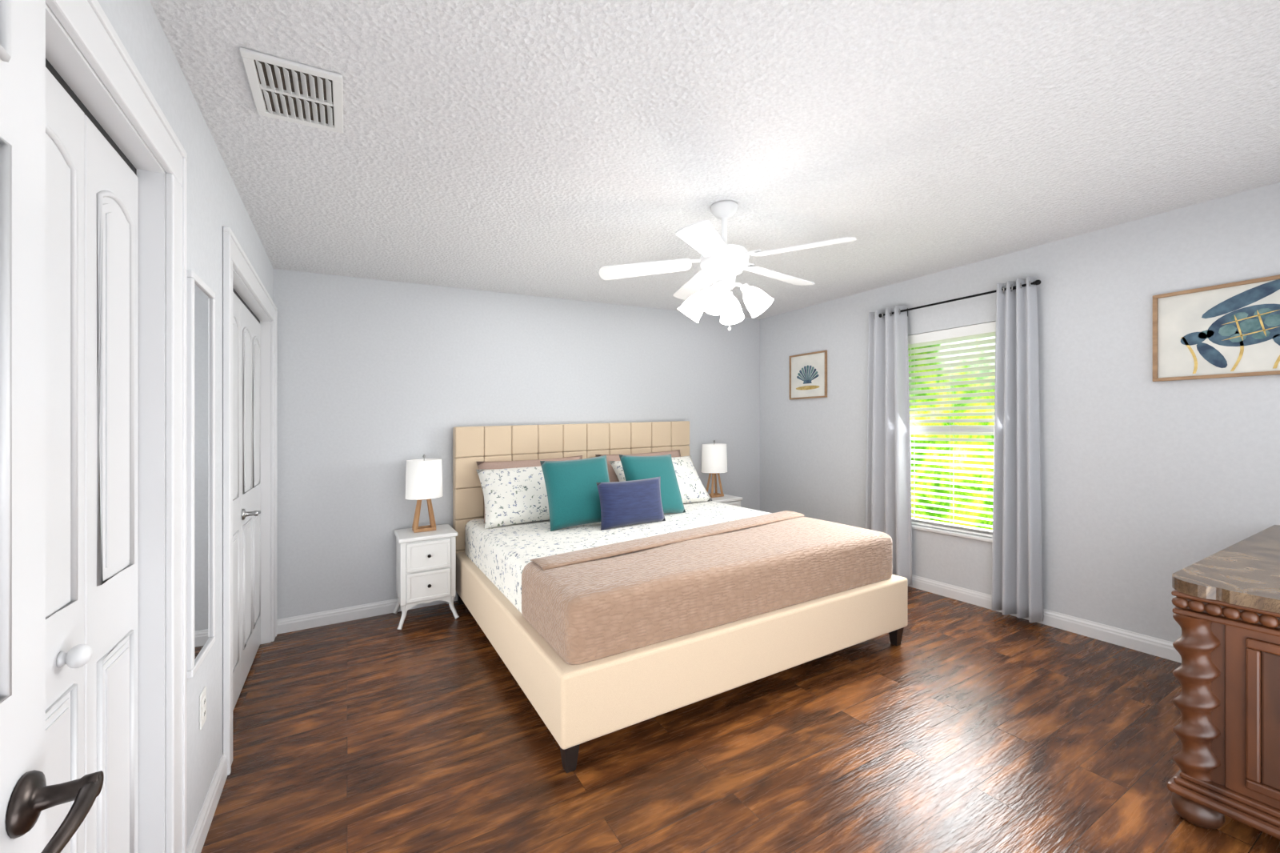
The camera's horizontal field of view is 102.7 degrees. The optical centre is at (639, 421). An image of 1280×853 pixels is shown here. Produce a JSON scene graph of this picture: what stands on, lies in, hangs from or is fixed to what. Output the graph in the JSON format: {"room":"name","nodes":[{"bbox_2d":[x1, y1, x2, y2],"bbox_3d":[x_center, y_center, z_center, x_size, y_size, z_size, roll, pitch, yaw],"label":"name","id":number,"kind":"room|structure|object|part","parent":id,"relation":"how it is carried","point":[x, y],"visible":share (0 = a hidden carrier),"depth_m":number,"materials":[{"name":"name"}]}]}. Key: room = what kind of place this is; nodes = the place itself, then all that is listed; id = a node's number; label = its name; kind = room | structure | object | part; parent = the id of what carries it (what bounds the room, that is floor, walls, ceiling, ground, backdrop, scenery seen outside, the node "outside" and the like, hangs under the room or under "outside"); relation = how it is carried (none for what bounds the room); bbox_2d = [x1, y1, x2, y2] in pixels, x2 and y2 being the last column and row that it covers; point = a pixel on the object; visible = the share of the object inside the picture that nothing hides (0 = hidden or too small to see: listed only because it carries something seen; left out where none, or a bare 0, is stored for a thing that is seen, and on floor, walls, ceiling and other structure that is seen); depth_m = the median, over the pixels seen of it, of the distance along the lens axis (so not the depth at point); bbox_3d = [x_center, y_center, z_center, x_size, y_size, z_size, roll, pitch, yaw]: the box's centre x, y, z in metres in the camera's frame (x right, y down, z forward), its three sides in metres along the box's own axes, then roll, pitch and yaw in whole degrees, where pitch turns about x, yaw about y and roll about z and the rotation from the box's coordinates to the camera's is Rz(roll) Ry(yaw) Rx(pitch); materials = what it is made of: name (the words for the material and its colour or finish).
{"room":"bedroom","nodes":[
{"label":"bedroom","id":0,"kind":"room"},
{"bbox_2d":[97,0,273,843],"bbox_3d":[-1.446,0.179,1.547,0.120,2.493,4.242,0,0,-30],"label":"wall","id":1,"kind":"structure","parent":0,"point":[214,202],"depth_m":1.75,"materials":[{"name":"paint"}]},
{"bbox_2d":[0,0,103,852],"bbox_3d":[-0.547,0.352,0.316,0.108,2.038,0.820,0,0,-30],"label":"entry door","id":2,"kind":"structure","parent":1,"relation":"in","point":[25,794],"depth_m":0.61,"materials":[{"name":"white paint"}]},
{"bbox_3d":[-0.702,0.458,0.594,0.102,0.100,0.183,0,0,-30],"label":"handle","id":3,"kind":"part","parent":2,"relation":"part of","materials":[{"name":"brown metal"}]},
{"bbox_2d":[45,67,138,852],"bbox_3d":[-1.004,0.363,0.803,0.078,2.042,1.262,0,0,-30],"label":"closet door","id":4,"kind":"structure","parent":1,"relation":"in","point":[92,194],"depth_m":1.09,"materials":[{"name":"white paint"}]},
{"bbox_3d":[-1.091,0.455,0.990,0.043,0.044,0.044,0,0,-30],"label":"knob","id":5,"kind":"part","parent":4,"relation":"part of","materials":[{"name":"white paint"}]},
{"bbox_2d":[45,0,187,852],"bbox_3d":[-1.006,0.301,0.801,0.144,2.192,1.494,0,0,-30],"label":"trim","id":6,"kind":"structure","parent":1,"relation":"attached to","point":[82,46],"depth_m":1.36,"materials":[{"name":"white paint"}]},
{"bbox_2d":[45,58,259,323],"bbox_3d":[-1.577,-0.647,1.742,0.046,0.060,3.465,0,0,-30],"label":"closet track","id":7,"kind":"object","parent":1,"relation":"attached to","point":[48,65],"visible":0.26,"depth_m":1.11,"materials":[{"name":"black metal"}]},
{"bbox_2d":[187,269,215,678],"bbox_3d":[-1.444,0.163,1.686,0.019,1.246,0.307,0,0,-30],"label":"wall mirror","id":8,"kind":"object","parent":1,"relation":"attached to","point":[201,302],"visible":0.81,"depth_m":1.66,"materials":[{"name":"grey mirror"}]},
{"bbox_2d":[199,686,206,730],"bbox_3d":[-1.478,0.969,1.733,0.008,0.117,0.072,0,0,-30],"label":"outlet plate","id":9,"kind":"object","parent":1,"relation":"attached to","point":[202,697],"visible":1,"depth_m":1.72,"materials":[{"name":"white plastic"}]},
{"bbox_2d":[187,752,227,852],"bbox_3d":[-1.483,1.352,1.749,0.016,0.102,0.627,0,0,-30],"label":"baseboard","id":10,"kind":"structure","parent":1,"relation":"attached to","point":[195,844],"depth_m":1.77,"materials":[{"name":"white paint"}]},
{"bbox_2d":[232,291,260,710],"bbox_3d":[-2.063,0.389,2.685,0.108,2.042,1.344,0,0,-30],"label":"closet door","id":11,"kind":"structure","parent":1,"relation":"in","point":[246,329],"depth_m":2.73,"materials":[{"name":"white paint"}]},
{"bbox_3d":[-2.073,0.489,2.739,0.073,0.060,0.143,0,0,-30],"label":"handle","id":12,"kind":"part","parent":11,"relation":"part of","materials":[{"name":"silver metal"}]},
{"bbox_2d":[222,226,276,775],"bbox_3d":[-2.078,0.326,2.676,0.144,2.193,1.576,0,0,-30],"label":"trim","id":13,"kind":"structure","parent":1,"relation":"attached to","point":[238,274],"depth_m":2.34,"materials":[{"name":"white paint"}]},
{"bbox_2d":[273,268,759,619],"bbox_3d":[-0.928,0.166,4.356,5.309,2.552,0.120,0,0,-30],"label":"wall","id":14,"kind":"structure","parent":0,"point":[374,376],"depth_m":3.88,"materials":[{"name":"paint"}]},
{"bbox_2d":[276,591,457,634],"bbox_3d":[-0.561,1.330,4.487,4.302,0.184,0.016,0,0,-30],"label":"baseboard","id":15,"kind":"structure","parent":14,"relation":"attached to","point":[286,625],"depth_m":3.60,"materials":[{"name":"white paint"}]},
{"bbox_2d":[149,0,1279,319],"bbox_3d":[0.155,-1.140,2.463,5.309,0.283,4.482,0,0,-30],"label":"ceiling","id":16,"kind":"structure","parent":0,"point":[526,147],"depth_m":1.90,"materials":[{"name":"white paint"}]},
{"bbox_2d":[239,47,343,133],"bbox_3d":[-1.097,-1.042,1.642,0.250,0.024,0.340,0,0,-30],"label":"ceiling vent","id":17,"kind":"object","parent":16,"relation":"in","point":[282,89],"visible":1,"depth_m":1.61,"materials":[{"name":"white metal"}]},
{"bbox_2d":[599,200,855,330],"bbox_3d":[0.456,-0.771,2.609,1.184,0.630,1.217,0,0,-30],"label":"fan","id":18,"kind":"object","parent":16,"relation":"attached to","point":[720,262],"visible":1,"depth_m":2.54,"materials":[{"name":"white painted metal"},{"name":"white painted wood"},{"name":"frosted glass"}]},
{"bbox_2d":[200,585,1279,852],"bbox_3d":[0.155,1.420,2.463,5.309,0.283,4.482,0,0,-30],"label":"floor","id":19,"kind":"structure","parent":0,"point":[986,730],"depth_m":2.07,"materials":[{"name":"brown wood"}]},
{"bbox_2d":[392,524,459,629],"bbox_3d":[-1.542,1.097,3.682,0.400,0.624,0.404,0,0,-30],"label":"nightstand","id":20,"kind":"object","parent":19,"relation":"on","point":[426,561],"visible":1,"depth_m":3.54,"materials":[{"name":"white wood"}]},
{"bbox_2d":[405,454,442,532],"bbox_3d":[-1.565,0.516,3.713,0.250,0.553,0.250,0,0,-30],"label":"lamp","id":21,"kind":"object","parent":20,"relation":"on","point":[423,477],"visible":1,"depth_m":3.63,"materials":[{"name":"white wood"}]},
{"bbox_2d":[452,420,907,773],"bbox_3d":[0.070,0.698,3.497,2.175,1.399,2.322,0,0,-30],"label":"bed","id":22,"kind":"object","parent":19,"relation":"on","point":[597,561],"visible":1,"depth_m":2.72,"materials":[{"name":"beige fabric"}]},
{"bbox_3d":[0.083,0.884,3.476,2.055,0.409,2.152,0,0,-30],"label":"mattress","id":23,"kind":"part","parent":22,"relation":"part of","materials":[{"name":"white fabric"}]},
{"bbox_2d":[711,494,742,506],"bbox_3d":[0.732,1.042,4.983,0.400,0.624,0.404,0,0,-30],"label":"nightstand","id":24,"kind":"object","parent":19,"relation":"on","point":[726,498],"visible":0.03,"depth_m":4.88,"materials":[{"name":"white wood"}]},
{"bbox_2d":[701,440,727,497],"bbox_3d":[0.727,0.461,5.013,0.250,0.553,0.250,0,0,-30],"label":"lamp","id":25,"kind":"object","parent":24,"relation":"on","point":[714,456],"visible":0.92,"depth_m":4.92,"materials":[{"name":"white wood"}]},
{"bbox_2d":[1166,524,1279,839],"bbox_3d":[2.563,0.905,1.800,1.487,0.832,0.660,0,0,-30],"label":"dresser","id":26,"kind":"object","parent":19,"relation":"on","point":[1226,602],"visible":1,"depth_m":1.63,"materials":[{"name":"brown wood"}]},
{"bbox_2d":[760,182,1279,642],"bbox_3d":[2.407,0.086,3.751,0.120,2.493,4.242,0,0,-30],"label":"wall","id":27,"kind":"structure","parent":0,"point":[1143,480],"depth_m":3.04,"materials":[{"name":"paint"}]},
{"bbox_2d":[789,350,827,399],"bbox_3d":[1.627,-0.440,4.971,0.021,0.446,0.455,0,0,-30],"label":"framed picture","id":28,"kind":"object","parent":27,"relation":"attached to","point":[808,371],"visible":1,"depth_m":4.95,"materials":[{"name":"white paper"}]},
{"bbox_2d":[908,321,995,542],"bbox_3d":[2.339,0.076,3.838,0.132,1.545,0.960,0,0,-30],"label":"window blind","id":29,"kind":"object","parent":27,"relation":"in","point":[986,330],"depth_m":3.82,"materials":[{"name":"white paint"}]},
{"bbox_2d":[864,276,1043,622],"bbox_3d":[2.233,0.181,3.793,0.139,2.216,1.266,0,0,-30],"label":"curtains","id":30,"kind":"object","parent":27,"relation":"attached to","point":[1017,548],"visible":0.94,"depth_m":3.43,"materials":[{"name":"grey fabric"}]},
{"bbox_2d":[907,574,1181,663],"bbox_3d":[2.352,1.260,3.710,0.016,0.145,4.224,0,0,-30],"label":"baseboard","id":31,"kind":"structure","parent":27,"relation":"attached to","point":[1162,648],"depth_m":3.12,"materials":[{"name":"white paint"}]},
{"bbox_2d":[1152,274,1279,381],"bbox_3d":[3.067,-0.462,2.446,0.029,0.486,0.900,0,0,-30],"label":"framed picture","id":32,"kind":"object","parent":27,"relation":"attached to","point":[1230,330],"visible":1,"depth_m":2.63,"materials":[{"name":"paper"}]},
{"label":"outside","id":33,"kind":"structure","parent":0,"visible":0},
{"bbox_2d":[908,336,995,530],"bbox_3d":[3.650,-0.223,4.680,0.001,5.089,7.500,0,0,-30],"label":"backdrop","id":34,"kind":"structure","parent":33,"point":[988,450],"depth_m":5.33,"materials":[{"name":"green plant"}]}
]}

